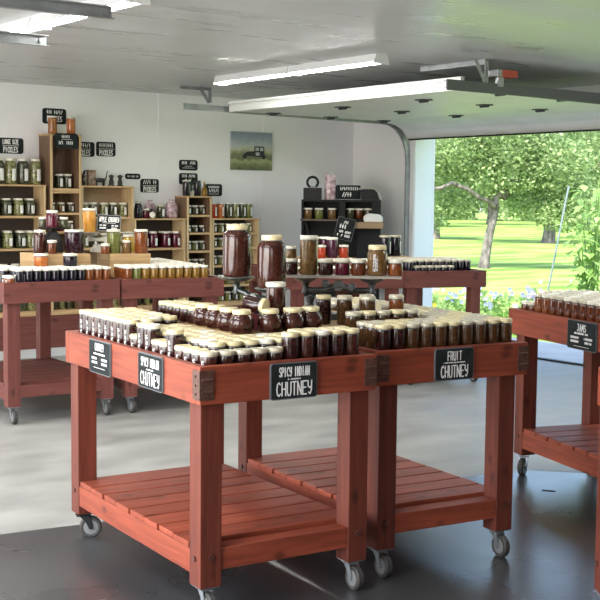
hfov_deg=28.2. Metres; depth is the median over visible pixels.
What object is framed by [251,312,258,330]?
block
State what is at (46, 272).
jar
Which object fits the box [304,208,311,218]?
jar
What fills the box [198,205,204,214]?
pickle jar
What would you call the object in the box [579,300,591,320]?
jam jar
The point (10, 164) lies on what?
pickle jar
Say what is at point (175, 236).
jar
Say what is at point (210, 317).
jar
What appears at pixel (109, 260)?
wooden riser
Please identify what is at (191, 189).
potted plant
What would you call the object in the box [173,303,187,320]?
jar
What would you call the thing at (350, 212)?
jar
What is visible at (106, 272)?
jar
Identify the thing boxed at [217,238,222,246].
pickle jar
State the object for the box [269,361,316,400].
chalkboard sign
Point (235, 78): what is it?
diffuser
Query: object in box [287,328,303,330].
jar
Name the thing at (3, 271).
jar
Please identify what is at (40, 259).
jar
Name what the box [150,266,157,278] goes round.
jar
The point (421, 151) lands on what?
trim
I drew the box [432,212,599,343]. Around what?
lawn
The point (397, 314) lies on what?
jar
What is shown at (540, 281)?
flower plant
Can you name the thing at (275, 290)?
jar
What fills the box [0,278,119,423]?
display table
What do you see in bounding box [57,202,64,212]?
pickle jar
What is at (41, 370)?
slatted shelf
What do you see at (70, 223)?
pickle jar
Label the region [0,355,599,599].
floor
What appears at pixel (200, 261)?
pickle jar
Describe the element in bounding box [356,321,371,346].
jar
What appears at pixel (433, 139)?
trim
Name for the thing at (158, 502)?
slatted shelf
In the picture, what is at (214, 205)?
sauce jar
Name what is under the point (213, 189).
chalkboard sign
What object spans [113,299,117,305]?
pickle jar
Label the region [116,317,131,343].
jar
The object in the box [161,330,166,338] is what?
jar
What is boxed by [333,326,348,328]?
jar
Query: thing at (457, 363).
chalkboard sign
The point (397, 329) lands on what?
jar
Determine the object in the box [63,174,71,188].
pickle jar
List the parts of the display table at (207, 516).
panel, leg, rail, panel, rail, leg, leg, rail, panel, leg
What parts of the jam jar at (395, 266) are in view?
lid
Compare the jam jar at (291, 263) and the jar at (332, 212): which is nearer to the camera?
the jam jar at (291, 263)
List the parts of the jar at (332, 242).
lid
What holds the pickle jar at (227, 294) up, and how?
on the shelf unit at (217, 269)
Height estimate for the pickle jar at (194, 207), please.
0.098 m
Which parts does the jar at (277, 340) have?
lid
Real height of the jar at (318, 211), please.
0.118 m
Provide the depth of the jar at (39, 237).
8.66 m
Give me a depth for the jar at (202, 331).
4.82 m
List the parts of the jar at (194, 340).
lid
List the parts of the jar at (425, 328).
lid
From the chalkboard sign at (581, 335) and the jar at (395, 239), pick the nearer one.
the chalkboard sign at (581, 335)
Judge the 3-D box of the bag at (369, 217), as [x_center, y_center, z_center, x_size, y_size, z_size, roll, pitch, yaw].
[0.784,-0.881,12.821,0.206,0.094,0.140,1,5,6]
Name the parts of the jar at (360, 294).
lid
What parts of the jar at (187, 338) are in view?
lid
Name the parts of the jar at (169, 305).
glass, lid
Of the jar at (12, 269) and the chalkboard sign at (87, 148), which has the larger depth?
the chalkboard sign at (87, 148)
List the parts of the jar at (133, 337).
lid, glass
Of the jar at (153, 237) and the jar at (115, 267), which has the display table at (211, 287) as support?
the jar at (115, 267)
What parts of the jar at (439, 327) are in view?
lid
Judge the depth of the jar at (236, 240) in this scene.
5.17 m
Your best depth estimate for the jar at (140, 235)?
8.98 m
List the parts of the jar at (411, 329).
lid, glass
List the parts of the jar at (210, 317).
glass, lid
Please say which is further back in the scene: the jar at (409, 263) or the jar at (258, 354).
the jar at (409, 263)
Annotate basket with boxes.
[358,188,381,199]
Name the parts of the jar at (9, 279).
glass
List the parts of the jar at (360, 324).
glass, lid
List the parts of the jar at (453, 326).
lid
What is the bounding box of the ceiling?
[0,0,599,98]
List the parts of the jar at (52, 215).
lid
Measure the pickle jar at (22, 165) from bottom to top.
0.245 m
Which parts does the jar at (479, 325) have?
lid, glass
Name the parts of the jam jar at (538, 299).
glass, lid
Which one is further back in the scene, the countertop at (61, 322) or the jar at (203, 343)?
the countertop at (61, 322)
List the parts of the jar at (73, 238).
lid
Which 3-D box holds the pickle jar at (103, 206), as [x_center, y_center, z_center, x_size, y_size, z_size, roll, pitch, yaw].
[-1.962,-0.904,11.961,0.086,0.140,0.086,1,5,0]
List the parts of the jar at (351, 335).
lid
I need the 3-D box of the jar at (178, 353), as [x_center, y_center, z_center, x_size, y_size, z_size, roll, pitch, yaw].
[-0.445,0.209,4.557,0.068,0.074,0.069,1,5,0]
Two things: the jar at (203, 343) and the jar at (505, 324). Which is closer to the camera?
the jar at (203, 343)
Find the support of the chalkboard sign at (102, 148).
attached to the wall at (302, 148)
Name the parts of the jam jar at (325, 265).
lid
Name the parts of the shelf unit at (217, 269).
panel, panel, panel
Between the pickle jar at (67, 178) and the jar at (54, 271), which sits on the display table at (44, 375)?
the jar at (54, 271)
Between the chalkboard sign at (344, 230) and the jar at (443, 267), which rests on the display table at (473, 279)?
the jar at (443, 267)
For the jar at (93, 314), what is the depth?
5.23 m
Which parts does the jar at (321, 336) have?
lid, glass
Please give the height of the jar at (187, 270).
0.118 m
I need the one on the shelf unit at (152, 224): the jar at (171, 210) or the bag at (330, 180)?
the jar at (171, 210)
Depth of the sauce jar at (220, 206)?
12.75 m
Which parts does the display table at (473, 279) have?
leg, leg, leg, panel, leg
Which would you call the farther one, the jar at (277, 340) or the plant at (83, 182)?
the plant at (83, 182)
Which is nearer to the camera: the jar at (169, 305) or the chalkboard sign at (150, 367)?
the chalkboard sign at (150, 367)
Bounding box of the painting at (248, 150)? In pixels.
[230,131,271,170]
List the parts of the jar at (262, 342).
lid, glass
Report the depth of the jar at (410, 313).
5.20 m
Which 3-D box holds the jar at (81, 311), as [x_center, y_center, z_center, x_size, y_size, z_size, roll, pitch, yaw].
[-0.959,0.107,5.381,0.069,0.128,0.068,1,5,0]
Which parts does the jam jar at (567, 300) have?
glass, lid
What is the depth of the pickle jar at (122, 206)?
12.05 m
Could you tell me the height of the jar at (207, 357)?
0.074 m
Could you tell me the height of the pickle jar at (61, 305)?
0.098 m
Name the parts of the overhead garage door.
rail, door, door, door, door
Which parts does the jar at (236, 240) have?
lid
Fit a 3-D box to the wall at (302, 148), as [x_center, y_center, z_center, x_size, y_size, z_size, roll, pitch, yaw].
[-3.064,-0.760,11.438,9.560,2.630,0.151,-3,6,-36]
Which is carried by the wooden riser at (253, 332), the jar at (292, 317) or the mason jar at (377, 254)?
the jar at (292, 317)
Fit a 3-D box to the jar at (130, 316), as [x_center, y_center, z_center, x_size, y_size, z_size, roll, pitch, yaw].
[-0.716,0.131,5.123,0.068,0.128,0.069,1,5,0]
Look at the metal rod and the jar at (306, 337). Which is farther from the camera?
the metal rod
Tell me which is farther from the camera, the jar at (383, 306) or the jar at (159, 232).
the jar at (159, 232)
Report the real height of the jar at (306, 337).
0.128 m
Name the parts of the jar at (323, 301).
lid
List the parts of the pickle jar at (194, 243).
glass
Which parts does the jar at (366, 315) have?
lid, glass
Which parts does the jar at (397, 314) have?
lid, glass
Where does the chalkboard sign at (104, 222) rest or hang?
on the balance scale at (96, 247)
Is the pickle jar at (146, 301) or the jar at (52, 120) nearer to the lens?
the jar at (52, 120)
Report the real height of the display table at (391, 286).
0.960 m
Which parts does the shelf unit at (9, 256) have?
panel, panel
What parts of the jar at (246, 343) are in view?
lid, glass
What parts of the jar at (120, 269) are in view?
glass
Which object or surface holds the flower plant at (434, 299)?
on the lawn
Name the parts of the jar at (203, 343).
lid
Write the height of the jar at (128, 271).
0.118 m
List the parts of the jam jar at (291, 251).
lid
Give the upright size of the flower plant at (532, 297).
0.604 m
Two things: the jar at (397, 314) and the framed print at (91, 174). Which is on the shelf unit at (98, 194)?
the framed print at (91, 174)
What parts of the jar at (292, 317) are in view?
lid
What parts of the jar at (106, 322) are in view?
glass, lid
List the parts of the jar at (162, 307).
glass, lid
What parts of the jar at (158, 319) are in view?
lid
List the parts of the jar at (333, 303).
glass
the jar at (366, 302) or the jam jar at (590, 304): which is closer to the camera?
the jar at (366, 302)
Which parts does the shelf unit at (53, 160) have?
panel, panel, panel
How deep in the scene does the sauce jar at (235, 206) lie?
12.86 m
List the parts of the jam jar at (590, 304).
glass, lid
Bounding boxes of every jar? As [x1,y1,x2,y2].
[0,158,3,183]
[0,268,7,281]
[1,198,11,215]
[1,231,3,247]
[3,231,12,247]
[4,158,15,183]
[5,276,14,282]
[11,268,19,278]
[13,198,23,215]
[14,230,22,247]
[15,269,23,281]
[16,231,25,247]
[17,159,28,184]
[20,303,26,310]
[24,268,32,281]
[25,198,34,215]
[26,231,34,247]
[27,303,35,310]
[29,159,40,184]
[33,230,45,252]
[33,268,41,281]
[34,253,47,265]
[39,217,45,226]
[42,268,50,281]
[46,210,58,227]
[47,240,56,253]
[48,116,56,133]
[51,268,58,280]
[55,174,62,187]
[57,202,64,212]
[58,302,64,308]
[59,217,67,228]
[59,268,67,280]
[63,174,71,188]
[63,253,76,265]
[64,229,83,252]
[66,117,75,133]
[66,301,72,308]
[67,202,73,212]
[68,221,72,228]
[68,267,76,280]
[77,267,84,279]
[79,309,93,332]
[82,208,95,231]
[83,202,87,207]
[84,235,87,247]
[85,267,93,279]
[85,310,99,334]
[89,202,96,216]
[89,234,97,246]
[91,312,105,336]
[94,267,101,279]
[97,313,111,337]
[99,203,107,214]
[100,233,106,243]
[101,244,109,253]
[102,266,110,279]
[103,314,118,339]
[107,229,119,252]
[109,203,116,214]
[110,316,124,341]
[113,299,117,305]
[114,264,121,276]
[116,265,118,276]
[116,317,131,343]
[118,203,126,216]
[119,265,126,277]
[122,240,130,252]
[123,234,133,252]
[123,319,138,344]
[124,266,132,278]
[125,315,140,317]
[130,333,136,346]
[133,266,140,278]
[134,229,147,252]
[137,322,152,348]
[139,318,154,322]
[141,266,149,278]
[143,209,148,217]
[144,298,149,304]
[144,323,160,350]
[147,316,162,323]
[149,212,155,217]
[149,232,157,247]
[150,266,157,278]
[151,338,166,352]
[156,205,164,217]
[158,231,161,246]
[158,265,166,277]
[159,300,172,313]
[159,340,166,354]
[161,231,169,247]
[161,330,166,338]
[162,315,176,324]
[165,302,179,314]
[166,328,183,356]
[167,265,174,277]
[171,231,179,246]
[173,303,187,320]
[174,344,191,359]
[175,265,182,277]
[176,325,191,327]
[180,304,193,321]
[182,180,189,195]
[182,346,199,361]
[183,265,191,277]
[184,331,198,333]
[184,335,199,344]
[187,305,195,323]
[191,241,197,249]
[191,328,206,330]
[191,332,206,335]
[191,337,207,346]
[191,348,208,363]
[192,205,197,214]
[192,225,197,231]
[192,265,199,277]
[193,180,200,195]
[193,303,213,325]
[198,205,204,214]
[198,241,204,249]
[198,259,204,264]
[199,225,203,231]
[199,330,214,332]
[199,334,215,336]
[199,339,216,348]
[199,350,217,364]
[200,265,207,277]
[204,305,225,328]
[207,336,223,338]
[207,341,225,350]
[212,203,216,217]
[214,223,216,232]
[215,333,230,335]
[216,307,237,330]
[216,338,232,340]
[217,203,223,217]
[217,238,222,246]
[217,255,222,264]
[217,349,234,363]
[218,223,223,232]
[223,224,250,276]
[223,335,239,337]
[224,291,230,300]
[225,203,231,217]
[225,340,241,349]
[229,309,253,333]
[231,291,237,299]
[232,203,238,217]
[232,337,248,339]
[233,348,250,362]
[238,293,244,299]
[239,203,245,217]
[239,334,255,336]
[241,339,257,348]
[242,295,269,313]
[245,223,251,231]
[246,203,251,217]
[248,336,264,338]
[250,347,266,361]
[254,333,270,335]
[257,235,285,288]
[257,308,281,332]
[257,338,273,346]
[263,335,279,337]
[265,346,282,360]
[266,281,285,315]
[273,337,280,345]
[281,307,304,330]
[281,331,298,359]
[286,246,296,257]
[286,258,297,274]
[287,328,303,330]
[297,330,314,358]
[300,235,317,274]
[301,306,322,327]
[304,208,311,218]
[312,329,329,356]
[315,208,323,218]
[316,294,330,323]
[318,245,325,257]
[318,258,332,274]
[319,237,326,248]
[326,237,337,257]
[327,328,343,355]
[328,208,336,218]
[331,300,336,310]
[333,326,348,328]
[335,258,349,274]
[337,295,351,324]
[339,245,348,257]
[342,328,358,354]
[345,311,360,327]
[346,208,354,218]
[351,259,365,275]
[352,304,358,310]
[355,208,363,218]
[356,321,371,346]
[359,294,373,310]
[360,296,375,310]
[361,310,375,320]
[364,208,371,215]
[365,322,381,348]
[367,245,386,275]
[374,324,390,349]
[375,310,390,319]
[379,235,390,256]
[381,304,388,309]
[385,319,399,321]
[388,259,402,275]
[389,294,403,309]
[390,235,400,255]
[390,309,404,319]
[390,323,405,349]
[403,260,405,270]
[403,322,419,348]
[404,308,418,318]
[406,260,413,270]
[408,320,422,322]
[413,266,419,270]
[417,260,423,265]
[417,322,432,347]
[419,314,433,317]
[420,265,426,270]
[424,260,430,265]
[427,265,433,270]
[431,260,437,265]
[431,321,446,346]
[434,265,440,270]
[437,259,443,264]
[440,265,446,270]
[444,259,450,264]
[445,320,459,345]
[447,265,453,270]
[451,259,457,270]
[457,259,463,270]
[458,320,473,344]
[464,259,470,269]
[471,319,486,343]
[485,318,498,343]
[497,318,511,342]
[521,301,532,309]
[528,302,534,310]
[535,293,546,312]
[542,294,553,313]
[549,295,560,314]
[556,296,566,315]
[563,297,573,317]
[571,298,584,318]
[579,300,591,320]
[587,301,599,321]
[595,302,599,322]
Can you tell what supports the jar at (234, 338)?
on the display table at (207, 516)
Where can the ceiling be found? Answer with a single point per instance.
(162, 46)
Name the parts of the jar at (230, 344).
lid, glass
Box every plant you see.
[82,169,86,185]
[190,182,194,195]
[432,288,444,307]
[437,290,465,311]
[461,287,491,312]
[480,282,491,304]
[480,301,495,315]
[489,288,517,317]
[508,300,526,334]
[517,288,532,306]
[518,285,535,307]
[529,280,542,298]
[552,182,599,291]
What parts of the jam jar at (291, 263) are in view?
lid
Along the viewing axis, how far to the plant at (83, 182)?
11.78 m
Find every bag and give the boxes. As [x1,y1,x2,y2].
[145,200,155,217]
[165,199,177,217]
[324,173,335,199]
[363,213,382,221]
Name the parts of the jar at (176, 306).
glass, lid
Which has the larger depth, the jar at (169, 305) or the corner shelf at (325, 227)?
the corner shelf at (325, 227)
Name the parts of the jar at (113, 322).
glass, lid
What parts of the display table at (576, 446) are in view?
panel, leg, panel, rail, rail, leg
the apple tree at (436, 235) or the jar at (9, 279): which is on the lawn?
the apple tree at (436, 235)
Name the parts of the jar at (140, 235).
lid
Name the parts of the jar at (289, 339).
lid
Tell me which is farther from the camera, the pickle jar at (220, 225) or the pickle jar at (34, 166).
the pickle jar at (220, 225)
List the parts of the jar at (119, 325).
glass, lid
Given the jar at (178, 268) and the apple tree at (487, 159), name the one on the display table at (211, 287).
the jar at (178, 268)
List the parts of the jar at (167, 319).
lid, glass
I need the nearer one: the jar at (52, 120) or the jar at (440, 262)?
the jar at (440, 262)
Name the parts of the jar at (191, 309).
lid, glass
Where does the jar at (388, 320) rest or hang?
on the display table at (404, 495)
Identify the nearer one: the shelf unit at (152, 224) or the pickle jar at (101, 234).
the pickle jar at (101, 234)
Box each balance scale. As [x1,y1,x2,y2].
[84,232,134,251]
[218,276,288,314]
[295,278,383,319]
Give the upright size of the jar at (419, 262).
0.118 m
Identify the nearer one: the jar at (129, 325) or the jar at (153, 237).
the jar at (129, 325)
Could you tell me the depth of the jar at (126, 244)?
8.95 m
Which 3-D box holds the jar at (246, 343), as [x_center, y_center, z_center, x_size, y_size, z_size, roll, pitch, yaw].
[-0.194,0.200,4.549,0.068,0.098,0.069,1,5,0]
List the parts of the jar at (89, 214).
lid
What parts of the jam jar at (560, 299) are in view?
glass, lid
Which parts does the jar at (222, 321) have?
glass, lid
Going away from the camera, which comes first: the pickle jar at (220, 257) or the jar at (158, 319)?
the jar at (158, 319)
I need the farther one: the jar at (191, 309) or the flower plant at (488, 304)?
the flower plant at (488, 304)
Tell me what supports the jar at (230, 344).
on the display table at (207, 516)
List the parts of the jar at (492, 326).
lid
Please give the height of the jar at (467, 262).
0.118 m
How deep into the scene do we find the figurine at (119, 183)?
12.03 m
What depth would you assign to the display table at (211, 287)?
8.63 m
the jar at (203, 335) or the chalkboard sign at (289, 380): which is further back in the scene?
the jar at (203, 335)
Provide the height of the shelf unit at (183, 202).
1.143 m
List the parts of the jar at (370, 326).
glass, lid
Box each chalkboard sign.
[0,137,22,153]
[42,108,65,123]
[55,133,77,148]
[81,142,94,156]
[89,338,111,376]
[96,142,115,156]
[97,214,120,230]
[125,173,139,178]
[138,352,163,392]
[140,179,158,192]
[179,160,197,170]
[179,173,197,183]
[205,184,221,195]
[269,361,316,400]
[334,216,355,240]
[335,185,360,199]
[434,347,473,380]
[567,319,597,352]
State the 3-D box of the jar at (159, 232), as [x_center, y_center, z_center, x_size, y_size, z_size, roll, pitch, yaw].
[-1.441,-0.635,12.484,0.096,0.165,0.096,1,5,0]
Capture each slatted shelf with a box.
[0,358,96,385]
[80,464,335,546]
[248,449,483,507]
[524,424,598,459]
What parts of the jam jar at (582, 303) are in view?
glass, lid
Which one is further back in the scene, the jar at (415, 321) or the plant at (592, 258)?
the plant at (592, 258)
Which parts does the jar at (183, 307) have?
glass, lid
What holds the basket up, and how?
on the corner shelf at (325, 227)
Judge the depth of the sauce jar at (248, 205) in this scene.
12.96 m
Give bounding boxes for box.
[303,176,321,198]
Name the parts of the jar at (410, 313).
lid, glass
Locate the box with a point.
(308, 193)
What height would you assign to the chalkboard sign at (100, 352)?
0.142 m
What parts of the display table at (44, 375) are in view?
rail, panel, leg, leg, panel, rail, leg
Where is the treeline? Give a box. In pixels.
[442,195,587,221]
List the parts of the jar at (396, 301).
lid, glass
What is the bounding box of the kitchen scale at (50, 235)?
[37,227,67,252]
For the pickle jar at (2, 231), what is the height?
0.165 m
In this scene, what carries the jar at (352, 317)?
on the wooden riser
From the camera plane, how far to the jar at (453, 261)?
10.19 m
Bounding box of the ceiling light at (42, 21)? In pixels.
[0,0,150,32]
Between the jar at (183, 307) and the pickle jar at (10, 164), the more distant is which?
the pickle jar at (10, 164)
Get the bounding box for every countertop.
[0,303,241,317]
[0,303,242,359]
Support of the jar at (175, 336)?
on the display table at (207, 516)
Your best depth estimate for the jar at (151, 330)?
4.76 m
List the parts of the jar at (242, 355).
lid, glass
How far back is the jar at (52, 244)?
8.63 m
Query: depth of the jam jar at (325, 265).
5.44 m
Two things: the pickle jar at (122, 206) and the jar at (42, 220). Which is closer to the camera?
the jar at (42, 220)
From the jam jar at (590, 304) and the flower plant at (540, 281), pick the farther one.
the flower plant at (540, 281)
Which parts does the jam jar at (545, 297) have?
glass, lid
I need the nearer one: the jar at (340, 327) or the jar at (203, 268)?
the jar at (340, 327)
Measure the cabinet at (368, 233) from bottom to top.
0.380 m
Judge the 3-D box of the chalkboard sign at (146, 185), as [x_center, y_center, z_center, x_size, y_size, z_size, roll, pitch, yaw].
[-1.560,-1.185,12.413,0.215,0.140,0.010,-3,6,-36]
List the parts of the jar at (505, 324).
lid, glass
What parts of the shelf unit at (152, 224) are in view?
panel, panel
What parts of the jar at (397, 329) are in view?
lid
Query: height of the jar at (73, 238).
0.172 m
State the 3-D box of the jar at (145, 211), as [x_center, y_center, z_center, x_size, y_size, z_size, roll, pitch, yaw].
[-1.574,-0.884,12.225,0.071,0.098,0.071,1,5,0]
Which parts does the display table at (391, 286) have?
leg, panel, leg, leg, panel, leg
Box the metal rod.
[547,186,569,290]
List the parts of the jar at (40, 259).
lid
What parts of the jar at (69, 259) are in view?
lid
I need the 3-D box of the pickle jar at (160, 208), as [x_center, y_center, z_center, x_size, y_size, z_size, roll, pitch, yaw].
[-1.437,-0.914,12.337,0.087,0.140,0.087,1,5,0]
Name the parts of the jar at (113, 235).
lid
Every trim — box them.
[158,93,161,204]
[262,115,265,295]
[409,139,432,306]
[430,139,434,306]
[538,357,582,365]
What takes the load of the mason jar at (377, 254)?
on the plank
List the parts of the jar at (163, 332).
lid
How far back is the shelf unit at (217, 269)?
12.96 m
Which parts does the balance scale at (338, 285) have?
post, knob, knob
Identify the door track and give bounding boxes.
[0,0,114,19]
[0,31,48,46]
[180,85,409,255]
[420,58,599,103]
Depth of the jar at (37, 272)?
8.17 m
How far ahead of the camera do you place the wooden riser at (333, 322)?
5.26 m
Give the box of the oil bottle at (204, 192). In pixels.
[201,182,207,195]
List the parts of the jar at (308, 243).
lid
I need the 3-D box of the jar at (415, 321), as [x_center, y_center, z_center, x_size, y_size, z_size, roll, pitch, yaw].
[0.484,0.151,5.026,0.069,0.128,0.068,1,5,0]
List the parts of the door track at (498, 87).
rail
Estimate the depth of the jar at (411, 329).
4.90 m
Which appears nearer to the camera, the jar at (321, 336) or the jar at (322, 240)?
the jar at (321, 336)
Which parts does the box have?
ring handle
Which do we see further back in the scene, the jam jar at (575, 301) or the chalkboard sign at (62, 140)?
the chalkboard sign at (62, 140)
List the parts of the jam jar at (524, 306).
glass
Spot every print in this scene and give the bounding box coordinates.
[87,170,95,185]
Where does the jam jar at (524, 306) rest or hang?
on the display table at (576, 446)
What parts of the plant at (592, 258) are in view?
stem, stem, stem, stem, stem, stem, stem, stem, stem, stem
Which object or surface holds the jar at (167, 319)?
on the display table at (207, 516)
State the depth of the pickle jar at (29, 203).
11.43 m
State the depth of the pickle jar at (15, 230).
11.52 m
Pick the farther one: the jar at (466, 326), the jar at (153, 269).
the jar at (153, 269)
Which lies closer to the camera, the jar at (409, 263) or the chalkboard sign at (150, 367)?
the chalkboard sign at (150, 367)
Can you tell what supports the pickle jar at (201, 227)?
on the shelf unit at (183, 202)
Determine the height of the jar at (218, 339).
0.098 m
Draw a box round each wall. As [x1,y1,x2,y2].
[0,82,353,306]
[353,85,599,299]
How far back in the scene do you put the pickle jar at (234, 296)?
12.94 m
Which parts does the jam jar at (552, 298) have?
glass, lid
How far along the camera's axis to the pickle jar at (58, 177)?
11.62 m
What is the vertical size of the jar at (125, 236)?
0.138 m
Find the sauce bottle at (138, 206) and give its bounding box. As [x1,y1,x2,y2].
[134,201,141,217]
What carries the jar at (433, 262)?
on the display table at (473, 279)
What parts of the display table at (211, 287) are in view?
leg, rail, leg, leg, panel, leg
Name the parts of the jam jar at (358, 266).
lid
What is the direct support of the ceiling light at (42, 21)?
attached to the ceiling
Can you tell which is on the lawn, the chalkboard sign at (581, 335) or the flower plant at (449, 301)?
the flower plant at (449, 301)
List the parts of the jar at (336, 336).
lid, glass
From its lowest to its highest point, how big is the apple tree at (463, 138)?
7.122 m
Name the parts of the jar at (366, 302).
glass, lid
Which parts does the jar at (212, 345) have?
lid, glass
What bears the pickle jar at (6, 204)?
on the shelf unit at (9, 256)
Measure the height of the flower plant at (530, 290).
0.607 m
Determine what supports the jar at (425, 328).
on the display table at (404, 495)
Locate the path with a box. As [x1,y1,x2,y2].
[512,337,583,362]
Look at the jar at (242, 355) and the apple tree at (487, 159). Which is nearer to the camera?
the jar at (242, 355)
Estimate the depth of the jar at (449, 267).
10.12 m
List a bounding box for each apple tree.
[433,138,485,238]
[434,133,599,268]
[435,138,491,226]
[473,131,599,242]
[479,140,524,224]
[553,131,599,180]
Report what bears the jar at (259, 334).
on the display table at (207, 516)
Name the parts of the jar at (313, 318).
lid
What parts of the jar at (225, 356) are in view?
lid, glass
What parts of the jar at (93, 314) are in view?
glass, lid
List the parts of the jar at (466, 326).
lid, glass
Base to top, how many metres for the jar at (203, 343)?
0.098 m
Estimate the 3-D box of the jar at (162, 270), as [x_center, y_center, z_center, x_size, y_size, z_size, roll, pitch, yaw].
[-0.997,-0.190,8.670,0.063,0.118,0.063,1,5,0]
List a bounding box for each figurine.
[94,171,107,185]
[108,174,114,185]
[116,175,123,185]
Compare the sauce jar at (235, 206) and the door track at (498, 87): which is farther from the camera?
the sauce jar at (235, 206)
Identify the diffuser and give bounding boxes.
[10,27,37,32]
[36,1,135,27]
[218,74,291,84]
[292,62,375,74]
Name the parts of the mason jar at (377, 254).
lid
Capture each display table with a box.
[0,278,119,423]
[65,330,376,599]
[79,275,223,412]
[238,340,528,577]
[249,264,404,307]
[352,269,485,384]
[509,308,599,477]
[593,367,599,594]
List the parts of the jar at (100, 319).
glass, lid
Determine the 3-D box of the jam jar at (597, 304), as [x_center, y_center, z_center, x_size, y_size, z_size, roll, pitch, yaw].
[1.523,0.076,6.040,0.069,0.128,0.069,1,5,0]
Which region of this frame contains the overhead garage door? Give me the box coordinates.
[228,76,599,139]
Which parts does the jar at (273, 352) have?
lid, glass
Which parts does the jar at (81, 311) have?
glass, lid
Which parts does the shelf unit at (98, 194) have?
panel, panel, panel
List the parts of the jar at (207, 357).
lid, glass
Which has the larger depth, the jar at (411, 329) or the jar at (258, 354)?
the jar at (411, 329)
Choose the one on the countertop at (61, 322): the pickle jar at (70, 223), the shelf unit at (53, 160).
the shelf unit at (53, 160)
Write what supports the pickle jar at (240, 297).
on the shelf unit at (217, 269)
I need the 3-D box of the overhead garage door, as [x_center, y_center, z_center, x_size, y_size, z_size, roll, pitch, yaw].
[1.232,-1.722,11.075,2.380,0.287,3.285,-3,6,-36]
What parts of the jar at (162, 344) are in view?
lid, glass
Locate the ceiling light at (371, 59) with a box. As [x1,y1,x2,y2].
[213,54,388,84]
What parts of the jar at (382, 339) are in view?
lid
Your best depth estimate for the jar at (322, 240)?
10.37 m
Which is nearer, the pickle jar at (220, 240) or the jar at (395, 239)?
the jar at (395, 239)
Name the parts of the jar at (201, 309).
glass, lid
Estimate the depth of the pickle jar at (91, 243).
11.88 m
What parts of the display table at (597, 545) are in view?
leg, panel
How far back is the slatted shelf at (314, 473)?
5.50 m
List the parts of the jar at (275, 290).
lid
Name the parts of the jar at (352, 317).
lid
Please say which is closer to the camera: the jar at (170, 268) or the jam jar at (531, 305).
the jam jar at (531, 305)
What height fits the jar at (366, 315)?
0.074 m
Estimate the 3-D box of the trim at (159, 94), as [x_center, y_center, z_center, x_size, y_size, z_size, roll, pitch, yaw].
[-1.466,-0.835,12.520,0.040,2.630,0.004,-3,6,-36]
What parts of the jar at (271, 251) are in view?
lid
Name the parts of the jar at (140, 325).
glass, lid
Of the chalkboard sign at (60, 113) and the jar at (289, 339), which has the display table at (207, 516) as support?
the jar at (289, 339)
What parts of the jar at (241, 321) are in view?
lid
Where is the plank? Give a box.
[286,274,401,278]
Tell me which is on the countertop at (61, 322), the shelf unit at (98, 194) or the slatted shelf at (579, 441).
the shelf unit at (98, 194)
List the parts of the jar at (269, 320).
lid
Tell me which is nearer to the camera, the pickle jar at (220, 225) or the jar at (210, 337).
the jar at (210, 337)
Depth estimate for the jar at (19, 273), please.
8.10 m
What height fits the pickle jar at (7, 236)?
0.165 m
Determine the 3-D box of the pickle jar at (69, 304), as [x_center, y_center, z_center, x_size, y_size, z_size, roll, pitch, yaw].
[-2.279,0.035,11.812,0.069,0.098,0.069,1,5,0]
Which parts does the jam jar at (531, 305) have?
glass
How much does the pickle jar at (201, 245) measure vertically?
0.098 m
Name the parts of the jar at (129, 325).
lid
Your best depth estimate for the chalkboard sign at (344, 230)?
12.71 m
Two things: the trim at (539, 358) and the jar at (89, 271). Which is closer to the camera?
the jar at (89, 271)
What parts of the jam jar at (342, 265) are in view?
lid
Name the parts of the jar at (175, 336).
lid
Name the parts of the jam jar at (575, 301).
glass, lid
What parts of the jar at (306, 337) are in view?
lid, glass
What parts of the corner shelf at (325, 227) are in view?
panel, panel, frame, frame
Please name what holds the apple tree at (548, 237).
on the lawn
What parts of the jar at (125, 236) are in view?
lid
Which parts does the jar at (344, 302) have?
lid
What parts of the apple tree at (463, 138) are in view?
crown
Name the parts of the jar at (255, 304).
lid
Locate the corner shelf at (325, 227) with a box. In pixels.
[300,199,380,299]
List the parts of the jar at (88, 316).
glass, lid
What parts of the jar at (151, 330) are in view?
lid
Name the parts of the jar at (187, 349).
glass, lid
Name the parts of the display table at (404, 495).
leg, rail, rail, panel, leg, rail, panel, leg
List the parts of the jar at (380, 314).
lid, glass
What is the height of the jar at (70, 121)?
0.172 m
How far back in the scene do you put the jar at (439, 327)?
4.97 m
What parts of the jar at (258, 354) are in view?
lid, glass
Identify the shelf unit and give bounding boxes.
[0,184,45,314]
[38,133,81,312]
[82,185,133,308]
[134,218,185,307]
[174,196,211,302]
[212,218,259,303]
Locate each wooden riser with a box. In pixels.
[20,251,90,265]
[97,252,150,275]
[177,321,283,335]
[321,310,344,326]
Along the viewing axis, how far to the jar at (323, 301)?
5.25 m
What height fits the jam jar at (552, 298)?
0.128 m
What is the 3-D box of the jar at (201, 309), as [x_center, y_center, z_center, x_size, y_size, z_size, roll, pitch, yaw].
[-0.404,0.061,5.080,0.103,0.094,0.103,1,5,0]
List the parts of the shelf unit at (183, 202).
panel, panel, panel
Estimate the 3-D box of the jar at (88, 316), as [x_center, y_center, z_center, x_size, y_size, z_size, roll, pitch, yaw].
[-0.922,0.113,5.322,0.069,0.128,0.068,1,5,0]
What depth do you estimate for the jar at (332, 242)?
10.22 m
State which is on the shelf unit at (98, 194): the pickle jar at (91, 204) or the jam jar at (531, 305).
the pickle jar at (91, 204)
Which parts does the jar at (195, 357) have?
glass, lid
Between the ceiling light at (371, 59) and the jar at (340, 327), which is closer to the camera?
the jar at (340, 327)
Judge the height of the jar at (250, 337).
0.098 m
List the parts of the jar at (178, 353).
glass, lid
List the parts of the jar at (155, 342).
glass, lid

